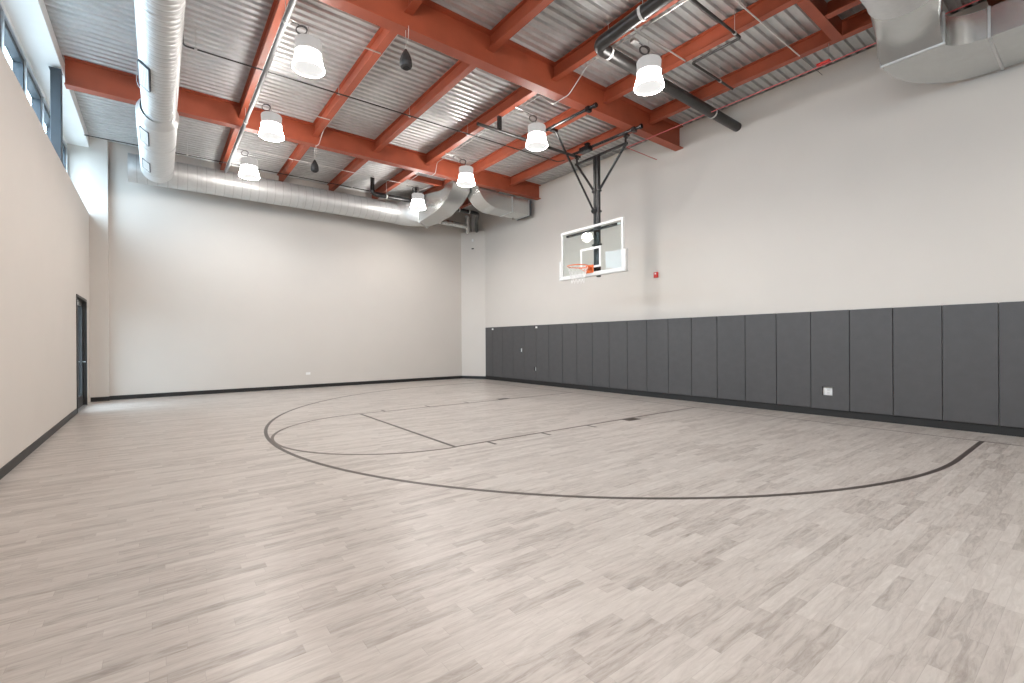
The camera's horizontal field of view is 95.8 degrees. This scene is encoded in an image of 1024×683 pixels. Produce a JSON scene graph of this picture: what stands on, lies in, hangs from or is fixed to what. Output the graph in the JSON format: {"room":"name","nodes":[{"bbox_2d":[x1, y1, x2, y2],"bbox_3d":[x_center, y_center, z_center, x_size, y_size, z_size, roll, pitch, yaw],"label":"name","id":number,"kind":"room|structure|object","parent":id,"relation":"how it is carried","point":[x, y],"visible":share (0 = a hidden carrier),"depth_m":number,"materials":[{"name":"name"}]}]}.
{"room":"indoor basketball court","nodes":[
{"label":"indoor basketball court","id":0,"kind":"room"},
{"bbox_2d":[0,0,66,144],"bbox_3d":[-4.419,-4.202,2.801,0.140,2.140,20.786,0,0,-37],"label":"wall","id":1,"kind":"structure","parent":0,"point":[1,2],"depth_m":7.58,"materials":[{"name":"white paint"}]},
{"bbox_2d":[0,3,3,52],"bbox_3d":[-6.788,-3.897,5.914,0.152,1.560,1.424,0,0,-37],"label":"window","id":2,"kind":"structure","parent":1,"relation":"in","point":[1,7],"depth_m":6.50,"materials":[{"name":"glass"}]},
{"bbox_2d":[4,11,26,96],"bbox_3d":[-7.653,-3.892,7.045,0.152,1.560,1.424,0,0,-37],"label":"window","id":3,"kind":"structure","parent":1,"relation":"in","point":[11,43],"depth_m":7.39,"materials":[{"name":"glass"}]},
{"bbox_2d":[27,61,43,127],"bbox_3d":[-8.517,-3.886,8.177,0.152,1.560,1.424,0,0,-37],"label":"window","id":4,"kind":"structure","parent":1,"relation":"in","point":[33,88],"depth_m":8.58,"materials":[{"name":"glass"}]},
{"bbox_2d":[2,0,88,146],"bbox_3d":[-4.208,-4.919,2.965,0.400,0.252,20.786,0,0,-37],"label":"window","id":5,"kind":"structure","parent":1,"relation":"attached to","point":[30,19],"depth_m":7.64,"materials":[{"name":"white paint"}]},
{"bbox_2d":[44,98,49,139],"bbox_3d":[-9.382,-3.881,9.308,0.152,1.560,1.424,0,0,-37],"label":"window","id":6,"kind":"structure","parent":1,"relation":"in","point":[46,107],"depth_m":9.42,"materials":[{"name":"glass"}]},
{"bbox_2d":[63,139,66,170],"bbox_3d":[-10.247,-3.876,10.440,0.152,1.560,1.424,0,0,-37],"label":"window","id":7,"kind":"structure","parent":1,"relation":"in","point":[64,143],"depth_m":10.97,"materials":[{"name":"glass"}]},
{"bbox_2d":[0,48,89,467],"bbox_3d":[-4.224,-0.853,2.934,0.500,4.560,20.786,0,0,-37],"label":"wall","id":8,"kind":"structure","parent":0,"point":[44,219],"depth_m":6.19,"materials":[{"name":"paint"}]},
{"bbox_2d":[0,408,76,479],"bbox_3d":[-3.237,1.369,2.082,0.012,0.105,18.250,0,0,-37],"label":"baseboard","id":9,"kind":"structure","parent":8,"relation":"attached to","point":[20,457],"depth_m":6.02,"materials":[{"name":"black rubber"}]},
{"bbox_2d":[48,66,63,165],"bbox_3d":[-7.946,-3.917,8.061,0.160,1.615,0.230,0,0,-37],"label":"steel post","id":10,"kind":"object","parent":8,"relation":"on","point":[56,108],"visible":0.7,"depth_m":8.01,"materials":[{"name":"grey metal"}]},
{"bbox_2d":[76,294,86,412],"bbox_3d":[-9.504,0.251,9.865,0.515,2.422,1.620,0,0,-37],"label":"door","id":11,"kind":"structure","parent":8,"relation":"in","point":[81,303],"depth_m":10.49,"materials":[{"name":"black metal"}]},
{"bbox_2d":[89,136,109,401],"bbox_3d":[-10.157,-1.769,11.387,0.345,6.465,0.156,0,0,-37],"label":"wall","id":12,"kind":"structure","parent":0,"point":[98,148],"depth_m":11.33,"materials":[{"name":"paint"}]},
{"bbox_2d":[91,396,109,401],"bbox_3d":[-10.078,1.411,11.326,0.347,0.105,0.012,0,0,-37],"label":"baseboard","id":13,"kind":"structure","parent":12,"relation":"attached to","point":[93,399],"depth_m":11.32,"materials":[{"name":"black rubber"}]},
{"bbox_2d":[67,141,471,395],"bbox_3d":[-6.202,-1.803,14.634,11.573,6.488,0.200,0,0,-37],"label":"wall","id":14,"kind":"structure","parent":0,"point":[207,291],"depth_m":13.63,"materials":[{"name":"paint"}]},
{"bbox_2d":[110,376,461,399],"bbox_3d":[-5.984,1.387,14.651,10.220,0.105,0.012,0,0,-37],"label":"baseboard","id":15,"kind":"structure","parent":14,"relation":"attached to","point":[118,397],"depth_m":13.68,"materials":[{"name":"black rubber"}]},
{"bbox_2d":[461,231,485,375],"bbox_3d":[-1.472,-1.373,17.559,0.508,5.570,0.891,0,0,-37],"label":"wall","id":16,"kind":"structure","parent":0,"point":[472,260],"depth_m":17.56,"materials":[{"name":"paint"}]},
{"bbox_2d":[437,215,469,233],"bbox_3d":[-2.438,-4.428,16.921,2.316,0.646,0.522,0,0,-37],"label":"pipe","id":17,"kind":"object","parent":16,"relation":"on","point":[466,225],"visible":0.65,"depth_m":17.06,"materials":[{"name":"metal"}]},
{"bbox_2d":[462,376,485,378],"bbox_3d":[-1.458,1.360,17.554,1.026,0.105,0.012,0,0,23],"label":"baseboard","id":18,"kind":"structure","parent":16,"relation":"attached to","point":[465,377],"depth_m":17.53,"materials":[{"name":"black rubber"}]},
{"bbox_2d":[0,378,1023,682],"bbox_3d":[0.269,1.460,6.357,11.773,0.122,21.186,0,0,-37],"label":"floor","id":19,"kind":"structure","parent":0,"point":[462,530],"depth_m":3.24,"materials":[{"name":"grey wood"}]},
{"bbox_2d":[44,0,985,211],"bbox_3d":[0.381,-5.058,6.555,11.293,0.096,21.047,0,0,-37],"label":"ceiling","id":20,"kind":"structure","parent":0,"point":[100,32],"depth_m":8.54,"materials":[{"name":"metal"}]},
{"bbox_2d":[134,0,185,182],"bbox_3d":[-2.669,-4.449,3.488,0.695,1.184,19.353,0,0,-37],"label":"spiral duct","id":21,"kind":"object","parent":20,"relation":"hanging from","point":[159,23],"visible":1,"depth_m":7.06,"materials":[{"name":"metal"}]},
{"bbox_2d":[139,126,148,146],"bbox_3d":[-7.005,-3.914,8.824,0.149,0.126,0.738,0,0,-37],"label":"grille","id":22,"kind":"object","parent":21,"relation":"attached to","point":[143,134],"depth_m":8.79,"materials":[{"name":"white metal"}]},
{"bbox_2d":[137,59,150,92],"bbox_3d":[-5.516,-3.974,6.942,0.149,0.126,0.758,0,0,-37],"label":"grille","id":23,"kind":"object","parent":21,"relation":"attached to","point":[144,71],"depth_m":6.88,"materials":[{"name":"white metal"}]},
{"bbox_2d":[142,158,150,171],"bbox_3d":[-8.098,-3.907,10.255,0.149,0.126,0.638,0,0,-37],"label":"grille","id":24,"kind":"object","parent":21,"relation":"attached to","point":[147,165],"depth_m":10.21,"materials":[{"name":"white metal"}]},
{"bbox_2d":[84,134,399,196],"bbox_3d":[-6.627,-4.834,12.743,7.610,0.358,0.044,0,0,-37],"label":"pipe","id":25,"kind":"object","parent":20,"relation":"hanging from","point":[84,134],"visible":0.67,"depth_m":12.09,"materials":[{"name":"metal"}]},
{"bbox_2d":[256,100,283,141],"bbox_3d":[-4.800,-4.386,9.127,0.558,0.675,0.456,0,0,-37],"label":"lamp","id":26,"kind":"object","parent":20,"relation":"hanging from","point":[271,122],"visible":0.98,"depth_m":9.03,"materials":[{"name":"grey plastic"}]},
{"bbox_2d":[127,150,469,227],"bbox_3d":[-5.351,-4.434,12.700,8.081,1.170,3.047,0,0,-37],"label":"spiral duct","id":27,"kind":"object","parent":20,"relation":"hanging from","point":[440,205],"visible":0.91,"depth_m":13.39,"materials":[{"name":"metal"}]},
{"bbox_2d":[467,186,531,220],"bbox_3d":[-0.402,-4.373,14.546,2.054,0.706,0.710,0,0,-37],"label":"duct","id":28,"kind":"object","parent":27,"relation":"attached to","point":[488,201],"visible":0.91,"depth_m":14.29,"materials":[{"name":"metal"}]},
{"bbox_2d":[64,55,540,199],"bbox_3d":[-3.520,-4.790,11.536,11.041,0.497,0.200,0,0,-37],"label":"steel beam","id":29,"kind":"structure","parent":20,"relation":"attached to","point":[82,76],"depth_m":10.36,"materials":[{"name":"red metal"}]},
{"bbox_2d":[219,128,238,170],"bbox_3d":[-6.971,-4.870,11.423,0.096,0.269,3.987,0,0,-37],"label":"joist","id":30,"kind":"object","parent":29,"relation":"attached to","point":[233,133],"visible":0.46,"depth_m":11.49,"materials":[{"name":"red metal"}]},
{"bbox_2d":[277,144,309,181],"bbox_3d":[-5.795,-4.873,12.322,0.124,0.261,3.987,0,0,-37],"label":"joist","id":31,"kind":"object","parent":29,"relation":"attached to","point":[300,150],"visible":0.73,"depth_m":12.41,"materials":[{"name":"red metal"}]},
{"bbox_2d":[311,148,318,172],"bbox_3d":[-4.546,-4.195,10.664,0.176,0.574,0.182,0,0,-37],"label":"speaker","id":32,"kind":"object","parent":29,"relation":"hanging from","point":[314,166],"visible":1,"depth_m":10.62},
{"bbox_2d":[327,158,368,190],"bbox_3d":[-4.643,-4.876,13.202,0.124,0.254,3.987,0,0,-37],"label":"joist","id":33,"kind":"object","parent":29,"relation":"attached to","point":[354,165],"visible":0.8,"depth_m":13.32,"materials":[{"name":"red metal"}]},
{"bbox_2d":[233,146,426,188],"bbox_3d":[-4.674,-4.706,12.708,5.150,0.022,0.022,0,0,-38],"label":"conduit","id":34,"kind":"object","parent":33,"relation":"attached to","point":[233,146],"visible":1,"depth_m":12.51,"materials":[{"name":"white metal"}]},
{"bbox_2d":[237,148,259,179],"bbox_3d":[-6.484,-4.376,11.314,0.558,0.675,0.456,0,0,-37],"label":"lamp","id":35,"kind":"object","parent":34,"relation":"hanging from","point":[249,166],"visible":0.98,"depth_m":11.21,"materials":[{"name":"grey plastic"}]},
{"bbox_2d":[406,185,425,209],"bbox_3d":[-2.908,-4.397,14.079,0.558,0.675,0.456,0,0,-37],"label":"lamp","id":36,"kind":"object","parent":34,"relation":"hanging from","point":[417,203],"visible":1,"depth_m":13.96,"materials":[{"name":"grey"}]},
{"bbox_2d":[370,169,416,198],"bbox_3d":[-3.523,-4.879,14.058,0.124,0.247,3.987,0,0,-37],"label":"joist","id":37,"kind":"object","parent":29,"relation":"attached to","point":[404,174],"visible":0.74,"depth_m":14.08,"materials":[{"name":"red metal"}]},
{"bbox_2d":[422,179,451,194],"bbox_3d":[-2.434,-4.882,14.890,0.124,0.240,3.987,0,0,-37],"label":"joist","id":38,"kind":"object","parent":29,"relation":"attached to","point":[434,188],"visible":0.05,"depth_m":14.87,"materials":[{"name":"red metal"}]},
{"bbox_2d":[408,174,442,186],"bbox_3d":[-2.687,-4.926,14.092,1.230,0.150,0.120,0,0,-37],"label":"channel","id":39,"kind":"object","parent":38,"relation":"attached to","point":[418,178],"visible":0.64,"depth_m":14.12,"materials":[{"name":"red metal"}]},
{"bbox_2d":[459,190,499,207],"bbox_3d":[-1.266,-4.886,15.783,0.124,0.233,3.987,0,0,-37],"label":"joist","id":40,"kind":"object","parent":29,"relation":"attached to","point":[467,202],"visible":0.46,"depth_m":16.20,"materials":[{"name":"red metal"}]},
{"bbox_2d":[289,19,324,77],"bbox_3d":[-3.082,-4.397,6.879,0.558,0.675,0.456,0,0,-37],"label":"lamp","id":41,"kind":"object","parent":20,"relation":"hanging from","point":[307,60],"visible":0.96,"depth_m":6.79,"materials":[{"name":"white plastic"}]},
{"bbox_2d":[183,29,564,161],"bbox_3d":[-1.979,-4.862,9.761,8.119,0.359,0.205,0,0,-36],"label":"pipe","id":42,"kind":"object","parent":20,"relation":"hanging from","point":[194,48],"visible":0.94,"depth_m":8.85,"materials":[{"name":"metal"}]},
{"bbox_2d":[370,176,418,202],"bbox_3d":[-3.651,-4.706,14.475,1.584,0.599,0.142,0,0,-37],"label":"drain pipe","id":43,"kind":"object","parent":20,"relation":"hanging from","point":[372,179],"visible":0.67,"depth_m":14.24,"materials":[{"name":"black metal"}]},
{"bbox_2d":[457,208,478,232],"bbox_3d":[-1.370,-4.556,16.310,0.652,0.904,2.471,0,0,14],"label":"drain pipe","id":44,"kind":"object","parent":20,"relation":"hanging from","point":[459,209],"visible":0.66,"depth_m":15.74,"materials":[{"name":"black metal"}]},
{"bbox_2d":[318,0,682,150],"bbox_3d":[-0.453,-4.767,7.523,11.041,0.580,0.210,0,0,-37],"label":"steel beam","id":45,"kind":"structure","parent":20,"relation":"attached to","point":[432,25],"depth_m":7.71,"materials":[{"name":"red metal"}]},
{"bbox_2d":[239,0,288,118],"bbox_3d":[-4.220,-4.882,7.823,0.096,0.279,5.026,0,0,-37],"label":"joist","id":46,"kind":"object","parent":45,"relation":"attached to","point":[276,13],"visible":1,"depth_m":7.70,"materials":[{"name":"red metal"}]},
{"bbox_2d":[224,0,296,172],"bbox_3d":[-2.265,-4.585,5.276,0.090,0.330,17.100,0,0,-37],"label":"pipe","id":47,"kind":"object","parent":46,"relation":"hanging from","point":[285,19],"visible":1,"depth_m":7.58,"materials":[{"name":"grey metal"}]},
{"bbox_2d":[290,18,380,53],"bbox_3d":[-2.729,-4.718,7.149,1.450,0.024,0.024,0,0,-37],"label":"support strut","id":48,"kind":"object","parent":46,"relation":"attached to","point":[290,18],"visible":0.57,"depth_m":7.12,"materials":[{"name":"white metal"}]},
{"bbox_2d":[312,27,396,137],"bbox_3d":[-3.044,-4.885,8.722,0.124,0.271,5.026,0,0,-37],"label":"joist","id":49,"kind":"object","parent":45,"relation":"attached to","point":[382,38],"visible":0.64,"depth_m":8.48,"materials":[{"name":"red metal"}]},
{"bbox_2d":[257,99,329,119],"bbox_3d":[-4.447,-4.708,9.398,1.450,0.024,0.024,0,0,-37],"label":"support strut","id":50,"kind":"object","parent":49,"relation":"attached to","point":[257,99],"visible":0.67,"depth_m":9.38,"materials":[{"name":"silver metal"}]},
{"bbox_2d":[316,34,397,145],"bbox_3d":[-2.993,-4.644,8.787,0.085,0.280,4.844,0,0,-38],"label":"cable","id":51,"kind":"object","parent":49,"relation":"attached to","point":[397,34],"visible":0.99,"depth_m":8.40,"materials":[{"name":"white metal"}]},
{"bbox_2d":[400,26,411,70],"bbox_3d":[-1.523,-4.204,6.643,0.176,0.574,0.182,0,0,-37],"label":"speaker","id":52,"kind":"object","parent":45,"relation":"hanging from","point":[405,59],"visible":1,"depth_m":6.59},
{"bbox_2d":[402,66,409,70],"bbox_3d":[-1.523,-3.921,6.645,0.112,0.008,0.112,0,0,-37],"label":"grille","id":53,"kind":"object","parent":52,"relation":"attached to","point":[406,68],"depth_m":6.64,"materials":[{"name":"black metal"}]},
{"bbox_2d":[404,0,423,14],"bbox_3d":[0.099,-4.899,4.608,0.124,0.281,5.281,0,0,-37],"label":"joist","id":54,"kind":"object","parent":45,"relation":"attached to","point":[413,5],"visible":1,"depth_m":6.58,"materials":[{"name":"red metal"}]},
{"bbox_2d":[373,60,475,152],"bbox_3d":[-1.892,-4.888,9.602,0.124,0.264,5.026,0,0,-37],"label":"joist","id":55,"kind":"object","parent":45,"relation":"attached to","point":[459,70],"visible":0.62,"depth_m":9.39,"materials":[{"name":"red metal"}]},
{"bbox_2d":[425,86,537,164],"bbox_3d":[-0.772,-4.891,10.458,0.124,0.257,5.026,0,0,-37],"label":"joist","id":56,"kind":"object","parent":45,"relation":"attached to","point":[521,95],"visible":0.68,"depth_m":10.30,"materials":[{"name":"red metal"}]},
{"bbox_2d":[515,106,545,118],"bbox_3d":[0.389,-4.737,9.583,0.800,0.024,0.024,0,0,-37],"label":"support strut","id":57,"kind":"object","parent":56,"relation":"attached to","point":[515,106],"visible":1,"depth_m":9.56,"materials":[{"name":"silver metal"}]},
{"bbox_2d":[521,111,547,150],"bbox_3d":[0.477,-4.418,9.649,0.558,0.675,0.456,0,0,-37],"label":"lamp","id":58,"kind":"object","parent":57,"relation":"hanging from","point":[536,141],"visible":1,"depth_m":9.54,"materials":[{"name":"grey plastic"}]},
{"bbox_2d":[476,102,642,283],"bbox_3d":[1.001,-3.030,9.656,2.952,3.486,2.286,0,0,-37],"label":"goal","id":59,"kind":"object","parent":56,"relation":"hanging from","point":[590,270],"visible":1,"depth_m":10.37,"materials":[{"name":"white metal"}]},
{"bbox_3d":[-1.328,-4.726,11.870,0.850,0.024,0.024,0,0,-37],"label":"support strut","id":60,"kind":"object","parent":56,"relation":"attached to","visible":0},
{"bbox_2d":[453,156,474,186],"bbox_3d":[-1.227,-4.407,11.946,0.558,0.675,0.456,0,0,-37],"label":"lamp","id":61,"kind":"object","parent":60,"relation":"hanging from","point":[466,179],"visible":1,"depth_m":11.84,"materials":[{"name":"grey"}]},
{"bbox_2d":[487,0,553,52],"bbox_3d":[1.252,-4.903,5.488,0.124,0.274,5.281,0,0,-37],"label":"joist","id":62,"kind":"object","parent":45,"relation":"attached to","point":[525,11],"visible":1,"depth_m":7.05,"materials":[{"name":"red metal"}]},
{"bbox_2d":[470,108,586,174],"bbox_3d":[0.317,-4.894,11.290,0.124,0.250,5.026,0,0,-37],"label":"joist","id":63,"kind":"object","parent":45,"relation":"attached to","point":[503,152],"visible":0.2,"depth_m":11.64,"materials":[{"name":"red metal"}]},
{"bbox_2d":[407,0,686,182],"bbox_3d":[0.115,-4.627,9.580,0.017,0.339,10.750,0,0,-37],"label":"conduit","id":64,"kind":"object","parent":45,"relation":"attached to","point":[685,0],"visible":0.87,"depth_m":8.30,"materials":[{"name":"silver metal"}]},
{"bbox_2d":[509,127,630,185],"bbox_3d":[1.485,-4.897,12.183,0.124,0.243,5.026,0,0,-37],"label":"joist","id":65,"kind":"object","parent":45,"relation":"attached to","point":[546,165],"visible":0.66,"depth_m":12.48,"materials":[{"name":"red metal"}]},
{"bbox_2d":[552,0,679,81],"bbox_3d":[2.372,-4.906,6.345,0.124,0.267,5.281,0,0,-37],"label":"joist","id":66,"kind":"object","parent":45,"relation":"attached to","point":[585,51],"visible":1,"depth_m":7.82,"materials":[{"name":"red metal"}]},
{"bbox_2d":[603,0,801,103],"bbox_3d":[3.460,-4.909,7.176,0.124,0.260,5.281,0,0,-37],"label":"joist","id":67,"kind":"object","parent":45,"relation":"attached to","point":[763,10],"visible":0.95,"depth_m":7.50,"materials":[{"name":"red metal"}]},
{"bbox_2d":[633,28,685,61],"bbox_3d":[2.375,-4.751,7.413,1.420,0.024,0.024,0,0,-37],"label":"conduit","id":68,"kind":"object","parent":67,"relation":"attached to","point":[639,31],"visible":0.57,"depth_m":7.39,"materials":[{"name":"silver metal"}]},
{"bbox_2d":[630,37,663,95],"bbox_3d":[2.098,-4.348,7.199,0.558,0.775,0.456,0,0,-37],"label":"lamp","id":69,"kind":"object","parent":68,"relation":"hanging from","point":[649,81],"visible":1,"depth_m":7.10,"materials":[{"name":"grey plastic"}]},
{"bbox_2d":[648,9,872,124],"bbox_3d":[4.628,-4.912,8.069,0.124,0.253,5.281,0,0,-37],"label":"joist","id":70,"kind":"object","parent":45,"relation":"attached to","point":[856,23],"visible":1,"depth_m":8.16,"materials":[{"name":"red metal"}]},
{"bbox_2d":[735,0,799,55],"bbox_3d":[3.146,-4.727,6.445,4.070,0.020,0.020,0,0,-37],"label":"rod","id":71,"kind":"object","parent":70,"relation":"attached to","point":[738,2],"visible":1,"depth_m":6.94,"materials":[{"name":"metal"}]},
{"bbox_2d":[797,0,841,39],"bbox_3d":[4.598,-4.903,6.898,1.330,0.245,0.140,0,0,-37],"label":"channel","id":72,"kind":"object","parent":70,"relation":"attached to","point":[816,10],"visible":1,"depth_m":6.87,"materials":[{"name":"red metal"}]},
{"bbox_2d":[816,44,830,66],"bbox_3d":[5.048,-4.641,7.498,0.070,0.295,0.190,0,0,-37],"label":"alarm device","id":73,"kind":"object","parent":70,"relation":"hanging from","point":[827,60],"visible":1,"depth_m":7.46,"materials":[{"name":"red plastic"}]},
{"bbox_2d":[594,0,741,131],"bbox_3d":[4.935,-4.747,5.657,4.745,0.625,6.967,0,0,-37],"label":"drain pipe","id":74,"kind":"object","parent":20,"relation":"hanging from","point":[602,46],"visible":0.98,"depth_m":7.26,"materials":[{"name":"black metal"}]},
{"bbox_2d":[691,0,740,89],"bbox_3d":[1.561,-4.830,6.130,6.970,0.403,0.868,0,0,-37],"label":"pipe","id":75,"kind":"object","parent":20,"relation":"hanging from","point":[696,2],"visible":1,"depth_m":7.17,"materials":[{"name":"metal"}]},
{"bbox_2d":[987,0,1005,5],"bbox_3d":[2.768,-4.776,3.308,11.041,0.602,0.200,0,0,-37],"label":"steel beam","id":76,"kind":"structure","parent":20,"relation":"attached to","point":[990,2],"depth_m":6.14,"materials":[{"name":"red metal"}]},
{"bbox_2d":[627,0,978,159],"bbox_3d":[5.470,-4.481,7.895,1.180,0.018,7.869,0,0,-37],"label":"conduit","id":77,"kind":"object","parent":76,"relation":"attached to","point":[976,0],"visible":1,"depth_m":8.05,"materials":[{"name":"red metal"}]},
{"bbox_2d":[825,0,861,18],"bbox_3d":[5.141,-4.906,6.180,0.120,0.245,1.640,0,0,-37],"label":"channel","id":78,"kind":"object","parent":76,"relation":"attached to","point":[835,7],"visible":1,"depth_m":6.72,"materials":[{"name":"red metal"}]},
{"bbox_2d":[472,0,1023,425],"bbox_3d":[4.847,-1.829,9.871,0.200,6.405,21.186,0,0,-37],"label":"wall","id":79,"kind":"structure","parent":0,"point":[852,185],"depth_m":8.81,"materials":[{"name":"paint"}]},
{"bbox_2d":[485,327,492,375],"bbox_3d":[-0.829,0.378,17.107,0.048,1.795,0.468,0,0,-37],"label":"pad","id":80,"kind":"object","parent":79,"relation":"attached to","point":[488,331],"visible":1,"depth_m":17.07,"materials":[{"name":"grey plastic"}]},
{"bbox_2d":[493,327,502,376],"bbox_3d":[-0.499,0.376,16.675,0.048,1.795,0.601,0,0,-37],"label":"pad","id":81,"kind":"object","parent":79,"relation":"attached to","point":[497,331],"visible":1,"depth_m":16.62,"materials":[{"name":"grey plastic"}]},
{"bbox_2d":[503,326,512,377],"bbox_3d":[-0.129,0.374,16.190,0.048,1.795,0.601,0,0,-37],"label":"pad","id":82,"kind":"object","parent":79,"relation":"attached to","point":[507,331],"visible":1,"depth_m":16.15,"materials":[{"name":"grey fabric"}]},
{"bbox_2d":[513,326,523,378],"bbox_3d":[0.242,0.371,15.706,0.048,1.795,0.601,0,0,-37],"label":"pad","id":83,"kind":"object","parent":79,"relation":"attached to","point":[518,331],"visible":1,"depth_m":15.70,"materials":[{"name":"grey plastic"}]},
{"bbox_2d":[524,325,535,380],"bbox_3d":[0.612,0.369,15.221,0.048,1.795,0.601,0,0,-37],"label":"pad","id":84,"kind":"object","parent":79,"relation":"attached to","point":[530,330],"visible":1,"depth_m":15.21,"materials":[{"name":"grey plastic"}]},
{"bbox_2d":[536,325,548,381],"bbox_3d":[0.983,0.367,14.736,0.048,1.795,0.601,0,0,-37],"label":"pad","id":85,"kind":"object","parent":79,"relation":"attached to","point":[542,331],"visible":1,"depth_m":14.71,"materials":[{"name":"grey plastic"}]},
{"bbox_2d":[549,324,562,382],"bbox_3d":[1.353,0.364,14.252,0.048,1.795,0.601,0,0,-37],"label":"pad","id":86,"kind":"object","parent":79,"relation":"attached to","point":[555,330],"visible":1,"depth_m":14.23,"materials":[{"name":"grey plastic"}]},
{"bbox_2d":[562,323,576,384],"bbox_3d":[1.723,0.362,13.767,0.048,1.795,0.601,0,0,-37],"label":"pad","id":87,"kind":"object","parent":79,"relation":"attached to","point":[569,331],"visible":1,"depth_m":13.74,"materials":[{"name":"grey plastic"}]},
{"bbox_2d":[577,322,592,385],"bbox_3d":[2.094,0.360,13.282,0.048,1.795,0.601,0,0,-37],"label":"pad","id":88,"kind":"object","parent":79,"relation":"attached to","point":[584,330],"visible":1,"depth_m":13.26,"materials":[{"name":"grey plastic"}]},
{"bbox_2d":[592,322,609,387],"bbox_3d":[2.464,0.358,12.798,0.048,1.795,0.601,0,0,-37],"label":"pad","id":89,"kind":"object","parent":79,"relation":"attached to","point":[600,330],"visible":1,"depth_m":12.78,"materials":[{"name":"grey fabric"}]},
{"bbox_2d":[609,321,627,388],"bbox_3d":[2.835,0.355,12.313,0.048,1.795,0.601,0,0,-37],"label":"pad","id":90,"kind":"object","parent":79,"relation":"attached to","point":[618,368],"visible":1,"depth_m":12.29,"materials":[{"name":"grey fabric"}]},
{"bbox_2d":[627,320,646,390],"bbox_3d":[3.205,0.353,11.828,0.048,1.795,0.601,0,0,-37],"label":"pad","id":91,"kind":"object","parent":79,"relation":"attached to","point":[636,329],"visible":1,"depth_m":11.80,"materials":[{"name":"grey plastic"}]},
{"bbox_2d":[647,319,668,392],"bbox_3d":[3.575,0.351,11.344,0.048,1.795,0.601,0,0,-37],"label":"pad","id":92,"kind":"object","parent":79,"relation":"attached to","point":[657,329],"visible":1,"depth_m":11.32,"materials":[{"name":"grey plastic"}]},
{"bbox_2d":[668,318,691,395],"bbox_3d":[3.946,0.348,10.859,0.048,1.795,0.601,0,0,-37],"label":"pad","id":93,"kind":"object","parent":79,"relation":"attached to","point":[679,329],"visible":1,"depth_m":10.83,"materials":[{"name":"grey fabric"}]},
{"bbox_2d":[692,316,717,397],"bbox_3d":[4.316,0.346,10.374,0.048,1.795,0.601,0,0,-37],"label":"pad","id":94,"kind":"object","parent":79,"relation":"attached to","point":[704,329],"visible":1,"depth_m":10.35,"materials":[{"name":"grey plastic"}]},
{"bbox_2d":[717,315,745,400],"bbox_3d":[4.686,0.344,9.890,0.048,1.795,0.601,0,0,-37],"label":"pad","id":95,"kind":"object","parent":79,"relation":"attached to","point":[731,362],"visible":1,"depth_m":9.86,"materials":[{"name":"grey plastic"}]},
{"bbox_2d":[486,376,1023,436],"bbox_3d":[5.052,1.307,9.452,0.012,0.130,19.895,0,0,-37],"label":"baseboard","id":96,"kind":"structure","parent":79,"relation":"attached to","point":[972,427],"depth_m":8.68,"materials":[{"name":"black rubber"}]},
{"bbox_2d":[745,313,776,403],"bbox_3d":[5.057,0.342,9.405,0.048,1.795,0.601,0,0,-37],"label":"pad","id":97,"kind":"object","parent":79,"relation":"attached to","point":[760,329],"visible":1,"depth_m":9.37,"materials":[{"name":"grey plastic"}]},
{"bbox_2d":[776,312,810,406],"bbox_3d":[5.427,0.339,8.920,0.048,1.795,0.601,0,0,-37],"label":"pad","id":98,"kind":"object","parent":79,"relation":"attached to","point":[793,330],"visible":1,"depth_m":8.89,"materials":[{"name":"grey plastic"}]},
{"bbox_2d":[811,310,849,410],"bbox_3d":[5.798,0.337,8.436,0.048,1.795,0.601,0,0,-37],"label":"pad","id":99,"kind":"object","parent":79,"relation":"attached to","point":[830,330],"visible":1,"depth_m":8.40,"materials":[{"name":"grey plastic"}]},
{"bbox_2d":[824,388,831,394],"bbox_3d":[5.793,0.915,8.470,0.018,0.130,0.132,0,0,-37],"label":"power outlet","id":100,"kind":"object","parent":99,"relation":"attached to","point":[827,391],"visible":1,"depth_m":8.47,"materials":[{"name":"white paint"}]},
{"bbox_2d":[850,308,893,414],"bbox_3d":[6.168,0.335,7.951,0.048,1.795,0.601,0,0,-37],"label":"pad","id":101,"kind":"object","parent":79,"relation":"attached to","point":[871,330],"visible":1,"depth_m":7.92,"materials":[{"name":"grey fabric"}]},
{"bbox_2d":[893,305,942,419],"bbox_3d":[6.538,0.332,7.466,0.048,1.795,0.601,0,0,-37],"label":"pad","id":102,"kind":"object","parent":79,"relation":"attached to","point":[917,331],"visible":1,"depth_m":7.44,"materials":[{"name":"grey fabric"}]},
{"bbox_2d":[860,0,1023,83],"bbox_3d":[6.237,-4.329,4.189,4.420,0.818,5.050,0,0,-37],"label":"duct","id":103,"kind":"object","parent":79,"relation":"attached to","point":[916,42],"visible":1,"depth_m":6.14,"materials":[{"name":"metal"}]},
{"bbox_2d":[943,303,998,425],"bbox_3d":[6.909,0.330,6.982,0.048,1.795,0.601,0,0,-37],"label":"pad","id":104,"kind":"object","parent":79,"relation":"attached to","point":[970,331],"visible":1,"depth_m":6.95,"materials":[{"name":"grey plastic"}]},
{"bbox_2d":[999,301,1023,427],"bbox_3d":[7.279,0.328,6.497,0.048,1.795,0.601,0,0,-37],"label":"pad","id":105,"kind":"object","parent":79,"relation":"attached to","point":[1011,314],"visible":1,"depth_m":6.62,"materials":[{"name":"grey fabric"}]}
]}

